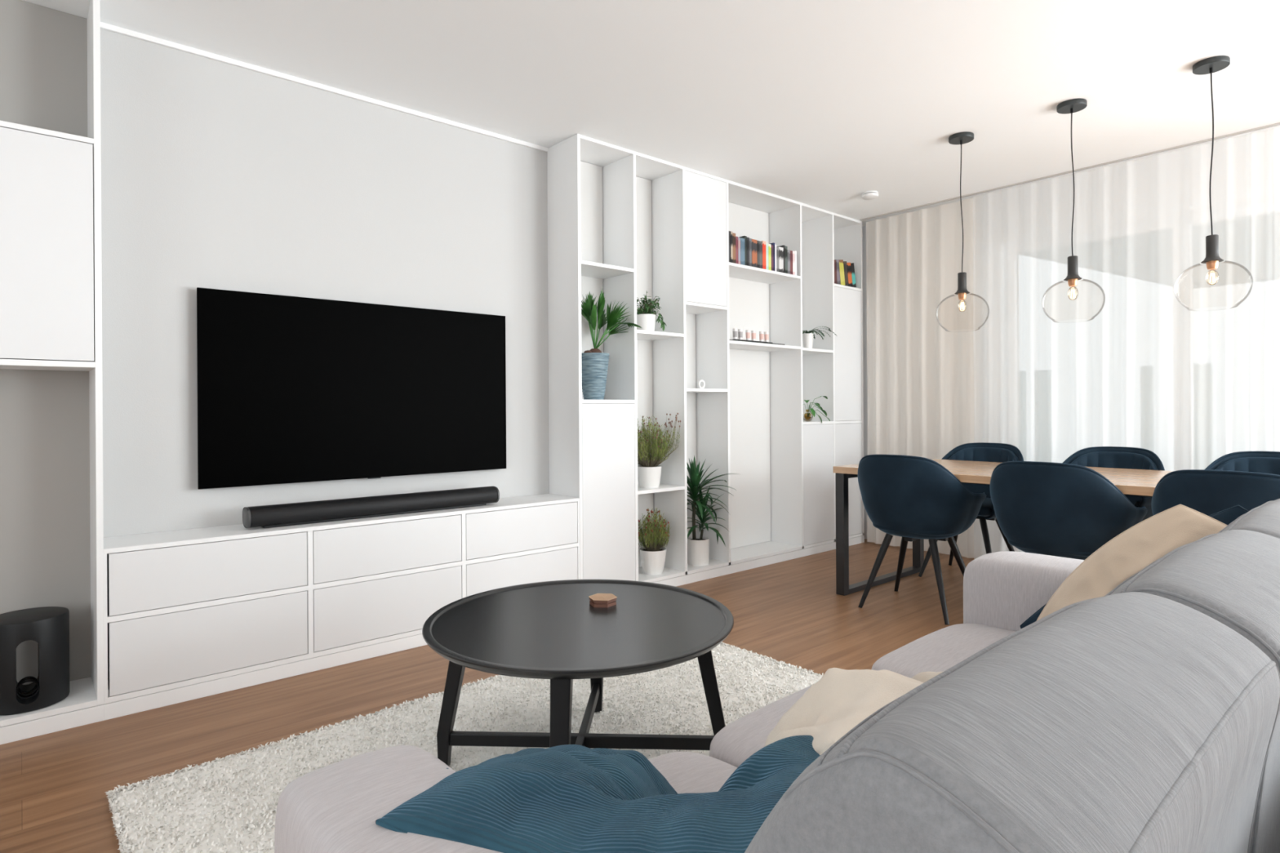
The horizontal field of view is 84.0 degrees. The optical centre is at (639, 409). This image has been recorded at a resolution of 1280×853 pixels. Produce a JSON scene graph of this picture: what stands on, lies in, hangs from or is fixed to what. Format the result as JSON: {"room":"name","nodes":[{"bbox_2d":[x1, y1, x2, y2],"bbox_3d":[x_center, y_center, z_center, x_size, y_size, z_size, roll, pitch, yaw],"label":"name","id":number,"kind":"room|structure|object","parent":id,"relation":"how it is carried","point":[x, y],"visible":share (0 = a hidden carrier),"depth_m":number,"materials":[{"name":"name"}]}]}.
{"room":"living room","nodes":[
{"label":"living room","id":0,"kind":"room"},
{"bbox_2d":[100,28,549,537],"bbox_3d":[-1.281,-0.203,3.595,8.400,2.605,0.200,0,0,-41],"label":"wall","id":1,"kind":"structure","parent":0,"point":[215,174],"depth_m":3.15,"materials":[{"name":"grey paint"}]},
{"bbox_2d":[100,21,547,151],"bbox_3d":[-1.320,-1.494,3.426,2.086,0.022,0.014,0,0,-41],"label":"trim","id":2,"kind":"structure","parent":1,"relation":"attached to","point":[106,26],"depth_m":3.23,"materials":[{"name":"white paint"}]},
{"bbox_2d":[196,287,506,489],"bbox_3d":[-1.291,-0.086,3.419,1.446,0.837,0.049,0,0,-41],"label":"television","id":3,"kind":"object","parent":1,"relation":"attached to","point":[291,389],"visible":1,"depth_m":3.30,"materials":[{"name":"black"}]},
{"bbox_2d":[0,538,974,852],"bbox_3d":[0.980,1.186,1.015,8.400,0.200,7.050,0,0,-41],"label":"floor","id":4,"kind":"structure","parent":0,"point":[54,786],"depth_m":2.74,"materials":[{"name":"brown wood"}]},
{"bbox_2d":[0,0,104,745],"bbox_3d":[-2.322,-0.196,2.356,0.842,2.604,0.298,0,0,-41],"label":"tall cabinet","id":5,"kind":"object","parent":4,"relation":"on","point":[51,522],"visible":1,"depth_m":2.57,"materials":[{"name":"white paint"}]},
{"bbox_2d":[0,606,70,715],"bbox_3d":[-2.145,0.874,2.490,0.230,0.306,0.230,0,0,-41],"label":"subwoofer","id":6,"kind":"object","parent":5,"relation":"on","point":[48,626],"visible":1,"depth_m":2.44,"materials":[{"name":"black plastic"}]},
{"bbox_2d":[0,120,93,144],"bbox_3d":[-2.325,-0.944,2.354,0.802,0.018,0.292,0,0,-41],"label":"shelf","id":7,"kind":"object","parent":5,"relation":"attached to","point":[6,126],"depth_m":2.42,"materials":[{"name":"white paint"}]},
{"bbox_2d":[0,359,95,371],"bbox_3d":[-2.320,-0.154,2.354,0.802,0.020,0.292,0,0,-41],"label":"shelf","id":8,"kind":"object","parent":5,"relation":"attached to","point":[6,365],"depth_m":2.47,"materials":[{"name":"white paint"}]},
{"bbox_2d":[0,677,97,727],"bbox_3d":[-2.312,1.038,2.354,0.802,0.020,0.292,0,0,-41],"label":"shelf","id":9,"kind":"object","parent":5,"relation":"attached to","point":[82,699],"depth_m":2.46,"materials":[{"name":"white paint"}]},
{"bbox_2d":[103,493,579,720],"bbox_3d":[-1.213,0.796,3.318,2.084,0.607,0.298,0,0,-41],"label":"media console","id":10,"kind":"object","parent":4,"relation":"on","point":[197,613],"visible":0.85,"depth_m":2.94,"materials":[{"name":"white paint"}]},
{"bbox_2d":[242,485,499,528],"bbox_3d":[-1.190,0.447,3.306,1.152,0.091,0.112,0,0,-41],"label":"soundbar","id":11,"kind":"object","parent":10,"relation":"on","point":[331,510],"visible":1,"depth_m":3.20,"materials":[{"name":"black plastic"}]},
{"bbox_2d":[105,641,823,852],"bbox_3d":[-0.057,1.077,2.050,2.252,0.027,1.945,0,0,-41],"label":"area rug","id":12,"kind":"object","parent":4,"relation":"on","point":[228,805],"visible":0.31,"depth_m":2.35,"materials":[{"name":"white carpet"}]},
{"bbox_2d":[422,579,733,766],"bbox_3d":[-0.174,0.841,2.108,0.900,0.460,0.900,0,0,-41],"label":"coffee table","id":13,"kind":"object","parent":12,"relation":"on","point":[551,630],"visible":0.91,"depth_m":2.06,"materials":[{"name":"black paint"}]},
{"bbox_2d":[588,593,617,607],"bbox_3d":[-0.118,0.605,2.250,0.090,0.024,0.087,0,0,-41],"label":"box","id":14,"kind":"object","parent":13,"relation":"on","point":[598,600],"visible":1,"depth_m":2.23,"materials":[{"name":"brown wood"}]},
{"bbox_2d":[546,133,864,586],"bbox_3d":[0.640,-0.214,4.940,2.848,2.604,0.298,0,0,-41],"label":"bookcase","id":15,"kind":"object","parent":4,"relation":"on","point":[624,224],"visible":0.9,"depth_m":4.63,"materials":[{"name":"white paint"}]},
{"bbox_2d":[581,289,641,399],"bbox_3d":[-0.201,-0.374,4.128,0.397,0.641,0.350,0,0,-41],"label":"potted palm","id":16,"kind":"object","parent":15,"relation":"on","point":[595,363],"visible":0.88,"depth_m":4.07,"materials":[{"name":"green plant"}]},
{"bbox_2d":[581,352,609,399],"bbox_3d":[-0.269,-0.188,4.127,0.185,0.268,0.185,0,0,-41],"label":"pot","id":17,"kind":"object","parent":16,"relation":"attached to","point":[594,365],"depth_m":4.06,"materials":[{"name":"blue ceramic"}]},
{"bbox_2d":[636,290,666,331],"bbox_3d":[0.049,-0.599,4.374,0.228,0.260,0.205,0,0,-41],"label":"potted ficus","id":18,"kind":"object","parent":15,"relation":"on","point":[646,317],"visible":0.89,"depth_m":4.33,"materials":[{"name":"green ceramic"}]},
{"bbox_2d":[636,314,656,331],"bbox_3d":[0.035,-0.522,4.363,0.128,0.108,0.128,0,0,-41],"label":"pot","id":19,"kind":"object","parent":18,"relation":"on","point":[646,322],"depth_m":4.31,"materials":[{"name":"white ceramic"}]},
{"bbox_2d":[638,507,671,575],"bbox_3d":[0.078,0.810,4.395,0.229,0.407,0.224,0,0,-41],"label":"potted shrub","id":20,"kind":"object","parent":15,"relation":"on","point":[653,553],"visible":0.99,"depth_m":4.34,"materials":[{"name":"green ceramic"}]},
{"bbox_2d":[639,546,666,575],"bbox_3d":[0.081,0.938,4.395,0.168,0.150,0.168,0,0,-41],"label":"pot","id":21,"kind":"object","parent":20,"relation":"on","point":[652,558],"depth_m":4.34,"materials":[{"name":"white ceramic"}]},
{"bbox_2d":[637,413,680,488],"bbox_3d":[0.075,0.251,4.382,0.324,0.458,0.286,0,0,-18],"label":"potted shrub","id":22,"kind":"object","parent":15,"relation":"on","point":[649,470],"visible":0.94,"depth_m":4.33,"materials":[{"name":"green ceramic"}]},
{"bbox_2d":[637,465,662,488],"bbox_3d":[0.056,0.415,4.376,0.156,0.130,0.156,0,0,-41],"label":"pot","id":23,"kind":"object","parent":22,"relation":"on","point":[648,476],"depth_m":4.32,"materials":[{"name":"white ceramic"}]},
{"bbox_2d":[697,379,705,388],"bbox_3d":[0.405,-0.164,4.668,0.062,0.062,0.014,0,0,-41],"label":"ring ornament","id":24,"kind":"object","parent":15,"relation":"on","point":[700,380],"visible":0.94,"depth_m":4.66,"materials":[{"name":"white ceramic"}]},
{"bbox_2d":[686,455,737,565],"bbox_3d":[0.402,0.657,4.636,0.423,0.708,0.403,0,0,-41],"label":"dracaena","id":25,"kind":"object","parent":15,"relation":"on","point":[698,547],"visible":0.92,"depth_m":4.62,"materials":[{"name":"green plant"}]},
{"bbox_2d":[687,536,709,565],"bbox_3d":[0.381,0.929,4.657,0.146,0.165,0.146,0,0,-41],"label":"pot","id":26,"kind":"object","parent":25,"relation":"on","point":[698,547],"depth_m":4.60,"materials":[{"name":"white ceramic"}]},
{"bbox_2d":[728,231,730,262],"bbox_3d":[0.554,-1.079,4.769,0.023,0.210,0.128,0,0,-41],"label":"book","id":27,"kind":"object","parent":15,"relation":"on","point":[729,231],"visible":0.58,"depth_m":4.72,"materials":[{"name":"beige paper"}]},
{"bbox_2d":[730,231,733,262],"bbox_3d":[0.569,-1.079,4.784,0.018,0.210,0.132,0,0,-41],"label":"book","id":28,"kind":"object","parent":15,"relation":"on","point":[731,233],"visible":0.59,"depth_m":4.74,"materials":[{"name":"beige paper"}]},
{"bbox_2d":[733,232,735,263],"bbox_3d":[0.587,-1.076,4.801,0.031,0.204,0.130,0,0,-41],"label":"book","id":29,"kind":"object","parent":15,"relation":"on","point":[734,234],"visible":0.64,"depth_m":4.75,"materials":[{"name":"beige paper"}]},
{"bbox_2d":[735,235,737,263],"bbox_3d":[0.610,-1.067,4.819,0.024,0.186,0.126,0,0,-41],"label":"book","id":30,"kind":"object","parent":15,"relation":"on","point":[736,237],"visible":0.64,"depth_m":4.77,"materials":[{"name":"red paper"}]},
{"bbox_2d":[737,237,740,264],"bbox_3d":[0.628,-1.065,4.834,0.022,0.182,0.125,0,0,-41],"label":"book","id":31,"kind":"object","parent":15,"relation":"on","point":[739,238],"visible":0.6,"depth_m":4.79,"materials":[{"name":"beige paper"}]},
{"bbox_2d":[740,237,744,265],"bbox_3d":[0.654,-1.065,4.854,0.042,0.182,0.126,0,0,-41],"label":"book","id":32,"kind":"object","parent":15,"relation":"on","point":[742,240],"visible":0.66,"depth_m":4.80,"materials":[{"name":"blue paper"}]},
{"bbox_2d":[737,235,746,265],"bbox_3d":[0.676,-1.076,4.880,0.023,0.204,0.129,0,0,-41],"label":"book","id":33,"kind":"object","parent":15,"relation":"on","point":[742,237],"visible":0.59,"depth_m":4.83,"materials":[{"name":"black paper"}]},
{"bbox_2d":[746,236,749,266],"bbox_3d":[0.697,-1.073,4.893,0.024,0.197,0.126,0,0,-41],"label":"book","id":34,"kind":"object","parent":15,"relation":"on","point":[748,238],"visible":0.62,"depth_m":4.84,"materials":[{"name":"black paper"}]},
{"bbox_2d":[749,238,751,266],"bbox_3d":[0.714,-1.072,4.915,0.027,0.195,0.131,0,0,-41],"label":"book","id":35,"kind":"object","parent":15,"relation":"on","point":[750,239],"visible":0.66,"depth_m":4.87,"materials":[{"name":"beige paper"}]},
{"bbox_2d":[751,239,757,267],"bbox_3d":[0.746,-1.071,4.940,0.053,0.193,0.131,0,0,-41],"label":"book","id":36,"kind":"object","parent":15,"relation":"on","point":[754,255],"visible":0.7,"depth_m":4.89,"materials":[{"name":"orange paper"}]},
{"bbox_2d":[729,338,784,345],"bbox_3d":[0.794,-0.465,4.942,0.600,0.014,0.070,0,0,-41],"label":"tray","id":37,"kind":"object","parent":15,"relation":"on","point":[734,339],"visible":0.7,"depth_m":4.90,"materials":[{"name":"grey"}]},
{"bbox_2d":[733,328,737,339],"bbox_3d":[0.644,-0.508,4.812,0.033,0.074,0.033,0,0,-41],"label":"shot glass","id":38,"kind":"object","parent":37,"relation":"on","point":[735,330],"visible":0.88,"depth_m":4.80,"materials":[{"name":"white glass"}]},
{"bbox_2d":[737,328,742,339],"bbox_3d":[0.685,-0.509,4.848,0.033,0.074,0.033,0,0,-41],"label":"shot glass","id":39,"kind":"object","parent":37,"relation":"on","point":[740,331],"visible":0.9,"depth_m":4.83,"materials":[{"name":"white glass"}]},
{"bbox_2d":[745,329,750,340],"bbox_3d":[0.744,-0.509,4.900,0.033,0.074,0.033,0,0,-41],"label":"shot glass","id":40,"kind":"object","parent":37,"relation":"on","point":[747,331],"visible":0.91,"depth_m":4.89,"materials":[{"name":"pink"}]},
{"bbox_2d":[751,330,755,341],"bbox_3d":[0.789,-0.509,4.939,0.033,0.074,0.033,0,0,-41],"label":"shot glass","id":41,"kind":"object","parent":37,"relation":"on","point":[753,332],"visible":0.84,"depth_m":4.93,"materials":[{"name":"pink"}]},
{"bbox_2d":[759,331,764,341],"bbox_3d":[0.854,-0.510,4.995,0.033,0.074,0.033,0,0,-41],"label":"shot glass","id":42,"kind":"object","parent":37,"relation":"on","point":[761,333],"visible":0.85,"depth_m":4.98,"materials":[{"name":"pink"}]},
{"bbox_2d":[764,331,768,342],"bbox_3d":[0.895,-0.510,5.031,0.033,0.074,0.033,0,0,-41],"label":"shot glass","id":43,"kind":"object","parent":37,"relation":"on","point":[766,333],"visible":0.87,"depth_m":5.02,"materials":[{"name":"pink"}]},
{"bbox_2d":[756,240,759,267],"bbox_3d":[0.775,-1.071,4.966,0.023,0.191,0.135,0,0,-41],"label":"book","id":44,"kind":"object","parent":15,"relation":"on","point":[757,242],"visible":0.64,"depth_m":4.91,"materials":[{"name":"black paper"}]},
{"bbox_2d":[759,240,762,268],"bbox_3d":[0.797,-1.071,4.986,0.033,0.191,0.134,0,0,-41],"label":"book","id":45,"kind":"object","parent":15,"relation":"on","point":[760,242],"visible":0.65,"depth_m":4.93,"materials":[{"name":"beige paper"}]},
{"bbox_2d":[760,240,766,269],"bbox_3d":[0.826,-1.074,5.006,0.036,0.197,0.126,0,0,-41],"label":"book","id":46,"kind":"object","parent":15,"relation":"on","point":[763,242],"visible":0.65,"depth_m":4.96,"materials":[{"name":"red paper"}]},
{"bbox_2d":[765,243,768,269],"bbox_3d":[0.849,-1.069,5.030,0.029,0.187,0.128,0,0,-41],"label":"book","id":47,"kind":"object","parent":15,"relation":"on","point":[766,244],"visible":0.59,"depth_m":4.98,"materials":[{"name":"beige paper"}]},
{"bbox_2d":[768,244,771,270],"bbox_3d":[0.873,-1.069,5.049,0.029,0.187,0.127,0,0,-41],"label":"book","id":48,"kind":"object","parent":15,"relation":"on","point":[769,245],"visible":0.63,"depth_m":5.00,"materials":[{"name":"beige paper"}]},
{"bbox_2d":[768,242,774,271],"bbox_3d":[0.907,-1.077,5.079,0.016,0.201,0.130,0,0,-41],"label":"book","id":49,"kind":"object","parent":15,"relation":"on","point":[772,243],"visible":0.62,"depth_m":5.03,"materials":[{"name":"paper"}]},
{"bbox_2d":[771,244,773,271],"bbox_3d":[0.891,-1.067,5.067,0.022,0.182,0.131,0,0,-41],"label":"book","id":50,"kind":"object","parent":15,"relation":"on","point":[771,245],"visible":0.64,"depth_m":5.02,"materials":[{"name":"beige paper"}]},
{"bbox_2d":[774,244,776,271],"bbox_3d":[0.922,-1.072,5.089,0.018,0.193,0.126,0,0,-41],"label":"book","id":51,"kind":"object","parent":15,"relation":"on","point":[775,244],"visible":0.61,"depth_m":5.04,"materials":[{"name":"beige paper"}]},
{"bbox_2d":[776,246,778,271],"bbox_3d":[0.937,-1.065,5.108,0.029,0.178,0.132,0,0,-41],"label":"book","id":52,"kind":"object","parent":15,"relation":"on","point":[777,248],"visible":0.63,"depth_m":5.06,"materials":[{"name":"beige paper"}]},
{"bbox_2d":[777,246,783,272],"bbox_3d":[0.968,-1.067,5.133,0.050,0.182,0.128,0,0,-41],"label":"book","id":53,"kind":"object","parent":15,"relation":"on","point":[780,249],"visible":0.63,"depth_m":5.09,"materials":[{"name":"beige paper"}]},
{"bbox_2d":[777,244,785,272],"bbox_3d":[0.995,-1.077,5.156,0.018,0.201,0.130,0,0,-41],"label":"book","id":54,"kind":"object","parent":15,"relation":"on","point":[783,246],"visible":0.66,"depth_m":5.11,"materials":[{"name":"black paper"}]},
{"bbox_2d":[785,245,787,273],"bbox_3d":[1.011,-1.076,5.174,0.029,0.199,0.133,0,0,-41],"label":"book","id":55,"kind":"object","parent":15,"relation":"on","point":[786,247],"visible":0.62,"depth_m":5.13,"materials":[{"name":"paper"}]},
{"bbox_2d":[787,249,790,274],"bbox_3d":[1.036,-1.065,5.192,0.030,0.176,0.127,0,0,-41],"label":"book","id":56,"kind":"object","parent":15,"relation":"on","point":[788,251],"visible":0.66,"depth_m":5.14,"materials":[{"name":"beige paper"}]},
{"bbox_2d":[790,250,792,274],"bbox_3d":[1.057,-1.065,5.214,0.029,0.176,0.130,0,0,-41],"label":"book","id":57,"kind":"object","parent":15,"relation":"on","point":[791,251],"visible":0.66,"depth_m":5.16,"materials":[{"name":"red paper"}]},
{"bbox_2d":[792,250,795,275],"bbox_3d":[1.077,-1.065,5.230,0.022,0.176,0.132,0,0,-41],"label":"book","id":58,"kind":"object","parent":15,"relation":"on","point":[793,261],"visible":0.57,"depth_m":5.18,"materials":[{"name":"beige paper"}]},
{"bbox_2d":[793,250,796,275],"bbox_3d":[1.095,-1.067,5.245,0.023,0.180,0.135,0,0,-41],"label":"book","id":59,"kind":"object","parent":15,"relation":"on","point":[795,251],"visible":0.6,"depth_m":5.19,"materials":[{"name":"beige paper"}]},
{"bbox_2d":[803,395,830,422],"bbox_3d":[1.337,0.004,5.395,0.295,0.211,0.141,0,0,-32],"label":"vine cutting","id":60,"kind":"object","parent":15,"relation":"on","point":[806,418],"visible":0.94,"depth_m":5.37,"materials":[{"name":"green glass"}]},
{"bbox_2d":[803,409,813,421],"bbox_3d":[1.272,0.048,5.390,0.080,0.092,0.080,0,0,-41],"label":"vase","id":61,"kind":"object","parent":60,"relation":"on","point":[806,418],"depth_m":5.36,"materials":[{"name":"clear glass"}]},
{"bbox_2d":[802,326,836,348],"bbox_3d":[1.323,-0.546,5.421,0.340,0.183,0.269,0,0,-41],"label":"potted fern","id":62,"kind":"object","parent":15,"relation":"on","point":[807,337],"visible":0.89,"depth_m":5.37,"materials":[{"name":"white ceramic"}]},
{"bbox_2d":[802,333,813,348],"bbox_3d":[1.276,-0.513,5.397,0.084,0.118,0.084,0,0,-41],"label":"pot","id":63,"kind":"object","parent":62,"relation":"on","point":[807,338],"depth_m":5.37,"materials":[{"name":"white ceramic"}]},
{"bbox_2d":[834,259,836,284],"bbox_3d":[1.480,-1.071,5.587,0.060,0.192,0.120,0,0,-41],"label":"book","id":64,"kind":"object","parent":15,"relation":"on","point":[835,267],"visible":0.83,"depth_m":5.55,"materials":[{"name":"beige paper"}]},
{"bbox_2d":[835,259,840,284],"bbox_3d":[1.514,-1.075,5.617,0.068,0.199,0.120,0,0,-41],"label":"book","id":65,"kind":"object","parent":15,"relation":"on","point":[838,282],"visible":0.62,"depth_m":5.57,"materials":[{"name":"beige paper"}]},
{"bbox_2d":[839,259,844,285],"bbox_3d":[1.555,-1.078,5.652,0.086,0.206,0.120,0,0,-41],"label":"book","id":66,"kind":"object","parent":15,"relation":"on","point":[841,261],"visible":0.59,"depth_m":5.61,"materials":[{"name":"beige paper"}]},
{"bbox_2d":[843,261,848,285],"bbox_3d":[1.597,-1.076,5.690,0.071,0.200,0.120,0,0,-41],"label":"book","id":67,"kind":"object","parent":15,"relation":"on","point":[845,265],"visible":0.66,"depth_m":5.64,"materials":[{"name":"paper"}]},
{"bbox_2d":[846,262,853,286],"bbox_3d":[1.636,-1.075,5.724,0.082,0.198,0.120,0,0,-41],"label":"book","id":68,"kind":"object","parent":15,"relation":"on","point":[849,269],"visible":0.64,"depth_m":5.67,"materials":[{"name":"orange paper"}]},
{"bbox_2d":[850,262,856,287],"bbox_3d":[1.676,-1.077,5.759,0.080,0.201,0.120,0,0,-41],"label":"book","id":69,"kind":"object","parent":15,"relation":"on","point":[854,284],"visible":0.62,"depth_m":5.71,"materials":[{"name":"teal paper"}]},
{"bbox_2d":[274,498,1279,852],"bbox_3d":[0.684,0.634,1.244,2.280,0.869,1.070,0,0,-41],"label":"sofa","id":70,"kind":"object","parent":4,"relation":"on","point":[1143,716],"visible":0.93,"depth_m":0.58,"materials":[{"name":"grey fabric"}]},
{"bbox_2d":[375,735,820,852],"bbox_3d":[0.047,0.512,0.951,0.576,0.283,0.617,0,0,14],"label":"throw pillow","id":71,"kind":"object","parent":70,"relation":"on","point":[567,798],"visible":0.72,"depth_m":0.80,"materials":[{"name":"blue fabric"}]},
{"bbox_2d":[648,751,737,794],"bbox_3d":[0.110,0.741,0.968,0.608,0.191,0.730,0,0,-41],"label":"seat cushion","id":72,"kind":"object","parent":70,"relation":"on","point":[687,772],"depth_m":1.29,"materials":[{"name":"grey fabric"}]},
{"bbox_2d":[709,685,811,768],"bbox_3d":[0.571,0.738,1.370,0.608,0.191,0.730,0,0,-41],"label":"seat cushion","id":73,"kind":"object","parent":70,"relation":"on","point":[747,735],"depth_m":1.44,"materials":[{"name":"grey fabric"}]},
{"bbox_2d":[764,667,942,755],"bbox_3d":[0.421,0.528,1.202,0.724,0.256,0.331,0,0,-30],"label":"throw pillow","id":74,"kind":"object","parent":70,"relation":"on","point":[833,705],"visible":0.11,"depth_m":1.07,"materials":[{"name":"beige fabric"}]},
{"bbox_2d":[871,623,1015,678],"bbox_3d":[1.032,0.734,1.772,0.608,0.190,0.730,0,0,-41],"label":"seat cushion","id":75,"kind":"object","parent":70,"relation":"on","point":[939,651],"depth_m":1.92,"materials":[{"name":"grey fabric"}]},
{"bbox_2d":[744,591,1279,852],"bbox_3d":[0.365,0.443,0.673,0.644,0.481,0.297,0,0,-41],"label":"cushion","id":76,"kind":"object","parent":70,"relation":"on","point":[1123,722],"depth_m":0.50,"materials":[{"name":"grey fabric"}]},
{"bbox_2d":[1036,504,1227,621],"bbox_3d":[1.279,0.439,1.645,0.670,0.435,0.222,0,0,43],"label":"throw pillow","id":77,"kind":"object","parent":70,"relation":"on","point":[1148,540],"visible":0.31,"depth_m":1.68,"materials":[{"name":"beige fabric"}]},
{"bbox_2d":[1019,505,1248,628],"bbox_3d":[1.345,0.442,1.735,0.111,0.435,0.789,0,0,-41],"label":"throw pillow","id":78,"kind":"object","parent":70,"relation":"on","point":[1227,516],"visible":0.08,"depth_m":1.68,"materials":[{"name":"blue fabric"}]},
{"bbox_2d":[1105,529,1279,852],"bbox_3d":[0.831,0.440,1.079,0.638,0.480,0.297,0,0,-41],"label":"cushion","id":79,"kind":"object","parent":70,"relation":"on","point":[1232,577],"depth_m":0.88,"materials":[{"name":"grey fabric"}]},
{"bbox_2d":[1217,498,1279,537],"bbox_3d":[1.311,0.438,1.499,0.681,0.481,0.298,0,0,-41],"label":"cushion","id":80,"kind":"object","parent":70,"relation":"on","point":[1264,518],"depth_m":1.33,"materials":[{"name":"grey fabric"}]},
{"bbox_2d":[857,454,986,624],"bbox_3d":[1.500,0.660,3.868,0.609,0.854,0.593,0,0,43],"label":"dining chair","id":81,"kind":"object","parent":4,"relation":"on","point":[911,498],"visible":1,"depth_m":3.67,"materials":[{"name":"blue fabric"}]},
{"bbox_2d":[872,523,955,535],"bbox_3d":[1.541,0.620,3.912,0.450,0.091,0.450,0,0,43],"label":"seat cushion","id":82,"kind":"object","parent":81,"relation":"on","point":[926,529],"depth_m":3.69,"materials":[{"name":"blue fabric"}]},
{"bbox_2d":[918,442,1023,577],"bbox_3d":[2.166,0.656,4.617,0.593,0.854,0.609,0,0,-44],"label":"dining chair","id":83,"kind":"object","parent":4,"relation":"on","point":[975,451],"visible":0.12,"depth_m":4.73,"materials":[{"name":"blue fabric"}]},
{"bbox_2d":[977,497,992,515],"bbox_3d":[2.123,0.616,4.576,0.450,0.091,0.450,0,0,-44],"label":"seat cushion","id":84,"kind":"object","parent":83,"relation":"on","point":[986,509],"depth_m":4.33,"materials":[{"name":"blue fabric"}]},
{"bbox_2d":[833,458,1173,595],"bbox_3d":[2.303,0.703,3.565,0.968,0.750,2.448,0,0,-41],"label":"dining table","id":85,"kind":"object","parent":4,"relation":"on","point":[1137,482],"visible":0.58,"depth_m":4.14,"materials":[{"name":"brown wood"}]},
{"bbox_2d":[989,461,1147,559],"bbox_3d":[1.971,0.657,3.327,0.593,0.854,0.609,0,0,-43],"label":"dining chair","id":86,"kind":"object","parent":4,"relation":"on","point":[1058,509],"visible":0.85,"depth_m":3.12,"materials":[{"name":"blue fabric"}]},
{"bbox_2d":[1062,446,1164,520],"bbox_3d":[2.647,0.653,4.066,0.593,0.854,0.609,0,0,-41],"label":"dining chair","id":87,"kind":"object","parent":4,"relation":"on","point":[1117,457],"visible":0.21,"depth_m":4.20,"materials":[{"name":"blue fabric"}]},
{"bbox_2d":[1151,469,1279,515],"bbox_3d":[2.404,0.654,2.832,0.593,0.854,0.609,0,0,-40],"label":"dining chair","id":88,"kind":"object","parent":4,"relation":"on","point":[1207,492],"visible":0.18,"depth_m":2.68,"materials":[{"name":"blue fabric"}]},
{"bbox_2d":[1204,451,1279,475],"bbox_3d":[3.099,0.650,3.549,0.593,0.854,0.609,0,0,-39],"label":"dining chair","id":89,"kind":"object","parent":4,"relation":"on","point":[1264,462],"visible":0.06,"depth_m":3.77,"materials":[{"name":"blue fabric"}]},
{"bbox_2d":[22,0,1279,226],"bbox_3d":[0.963,-1.619,1.015,8.400,0.200,7.050,0,0,-41],"label":"ceiling","id":90,"kind":"structure","parent":0,"point":[823,104],"depth_m":3.19,"materials":[{"name":"white paint"}]},
{"bbox_2d":[861,191,879,199],"bbox_3d":[1.621,-1.504,5.006,0.116,0.038,0.116,0,0,-41],"label":"smoke detector","id":91,"kind":"object","parent":90,"relation":"attached to","point":[868,195],"visible":1,"depth_m":4.97,"materials":[{"name":"white plastic"}]},
{"bbox_2d":[866,198,973,558],"bbox_3d":[2.109,-0.220,5.378,0.048,2.569,0.895,0,0,-41],"label":"curtain","id":92,"kind":"object","parent":90,"relation":"hanging from","point":[920,374],"visible":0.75,"depth_m":5.37,"materials":[{"name":"beige fabric"}]},
{"bbox_2d":[936,131,989,332],"bbox_3d":[1.796,-0.982,3.967,0.272,1.086,0.272,0,0,-41],"label":"pendant lamp","id":93,"kind":"object","parent":90,"relation":"hanging from","point":[960,138],"visible":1,"depth_m":3.96,"materials":[{"name":"grey"}]},
{"bbox_2d":[957,293,966,299],"bbox_3d":[1.798,-0.630,3.967,0.044,0.033,0.044,0,0,-41],"label":"socket","id":94,"kind":"object","parent":93,"relation":"attached to","point":[961,295],"depth_m":3.95,"materials":[{"name":"gold metal"}]},
{"bbox_2d":[859,122,1279,220],"bbox_3d":[3.757,-1.534,3.440,0.030,0.006,6.030,0,0,-41],"label":"trim","id":95,"kind":"structure","parent":90,"relation":"attached to","point":[1277,123],"depth_m":4.49,"materials":[{"name":"grey paint"}]},
{"bbox_2d":[1041,97,1105,322],"bbox_3d":[2.161,-0.984,3.553,0.272,1.086,0.272,0,0,-41],"label":"pendant lamp","id":96,"kind":"object","parent":90,"relation":"hanging from","point":[1073,105],"visible":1,"depth_m":3.54,"materials":[{"name":"grey"}]},
{"bbox_2d":[1067,279,1077,286],"bbox_3d":[2.163,-0.632,3.553,0.044,0.033,0.044,0,0,-41],"label":"socket","id":97,"kind":"object","parent":96,"relation":"attached to","point":[1072,282],"depth_m":3.54,"materials":[{"name":"gold metal"}]},
{"bbox_2d":[973,126,1279,559],"bbox_3d":[3.080,-0.226,4.213,0.072,2.569,2.194,0,0,-41],"label":"curtain","id":98,"kind":"object","parent":90,"relation":"hanging from","point":[1192,389],"visible":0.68,"depth_m":4.31,"materials":[{"name":"white fabric"}]},
{"bbox_2d":[1173,55,1253,311],"bbox_3d":[2.522,-0.986,3.135,0.272,1.086,0.272,0,0,-41],"label":"pendant lamp","id":99,"kind":"object","parent":90,"relation":"hanging from","point":[1214,64],"visible":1,"depth_m":3.13,"materials":[{"name":"grey"}]},
{"bbox_2d":[1205,260,1218,270],"bbox_3d":[2.524,-0.634,3.135,0.044,0.033,0.044,0,0,-41],"label":"socket","id":100,"kind":"object","parent":99,"relation":"attached to","point":[1211,264],"depth_m":3.12,"materials":[{"name":"gold metal"}]},
{"bbox_2d":[862,225,867,539],"bbox_3d":[4.022,-0.236,3.678,0.300,2.605,6.650,0,0,-41],"label":"wall","id":101,"kind":"structure","parent":0,"point":[864,228],"depth_m":5.91,"materials":[{"name":"white paint"}]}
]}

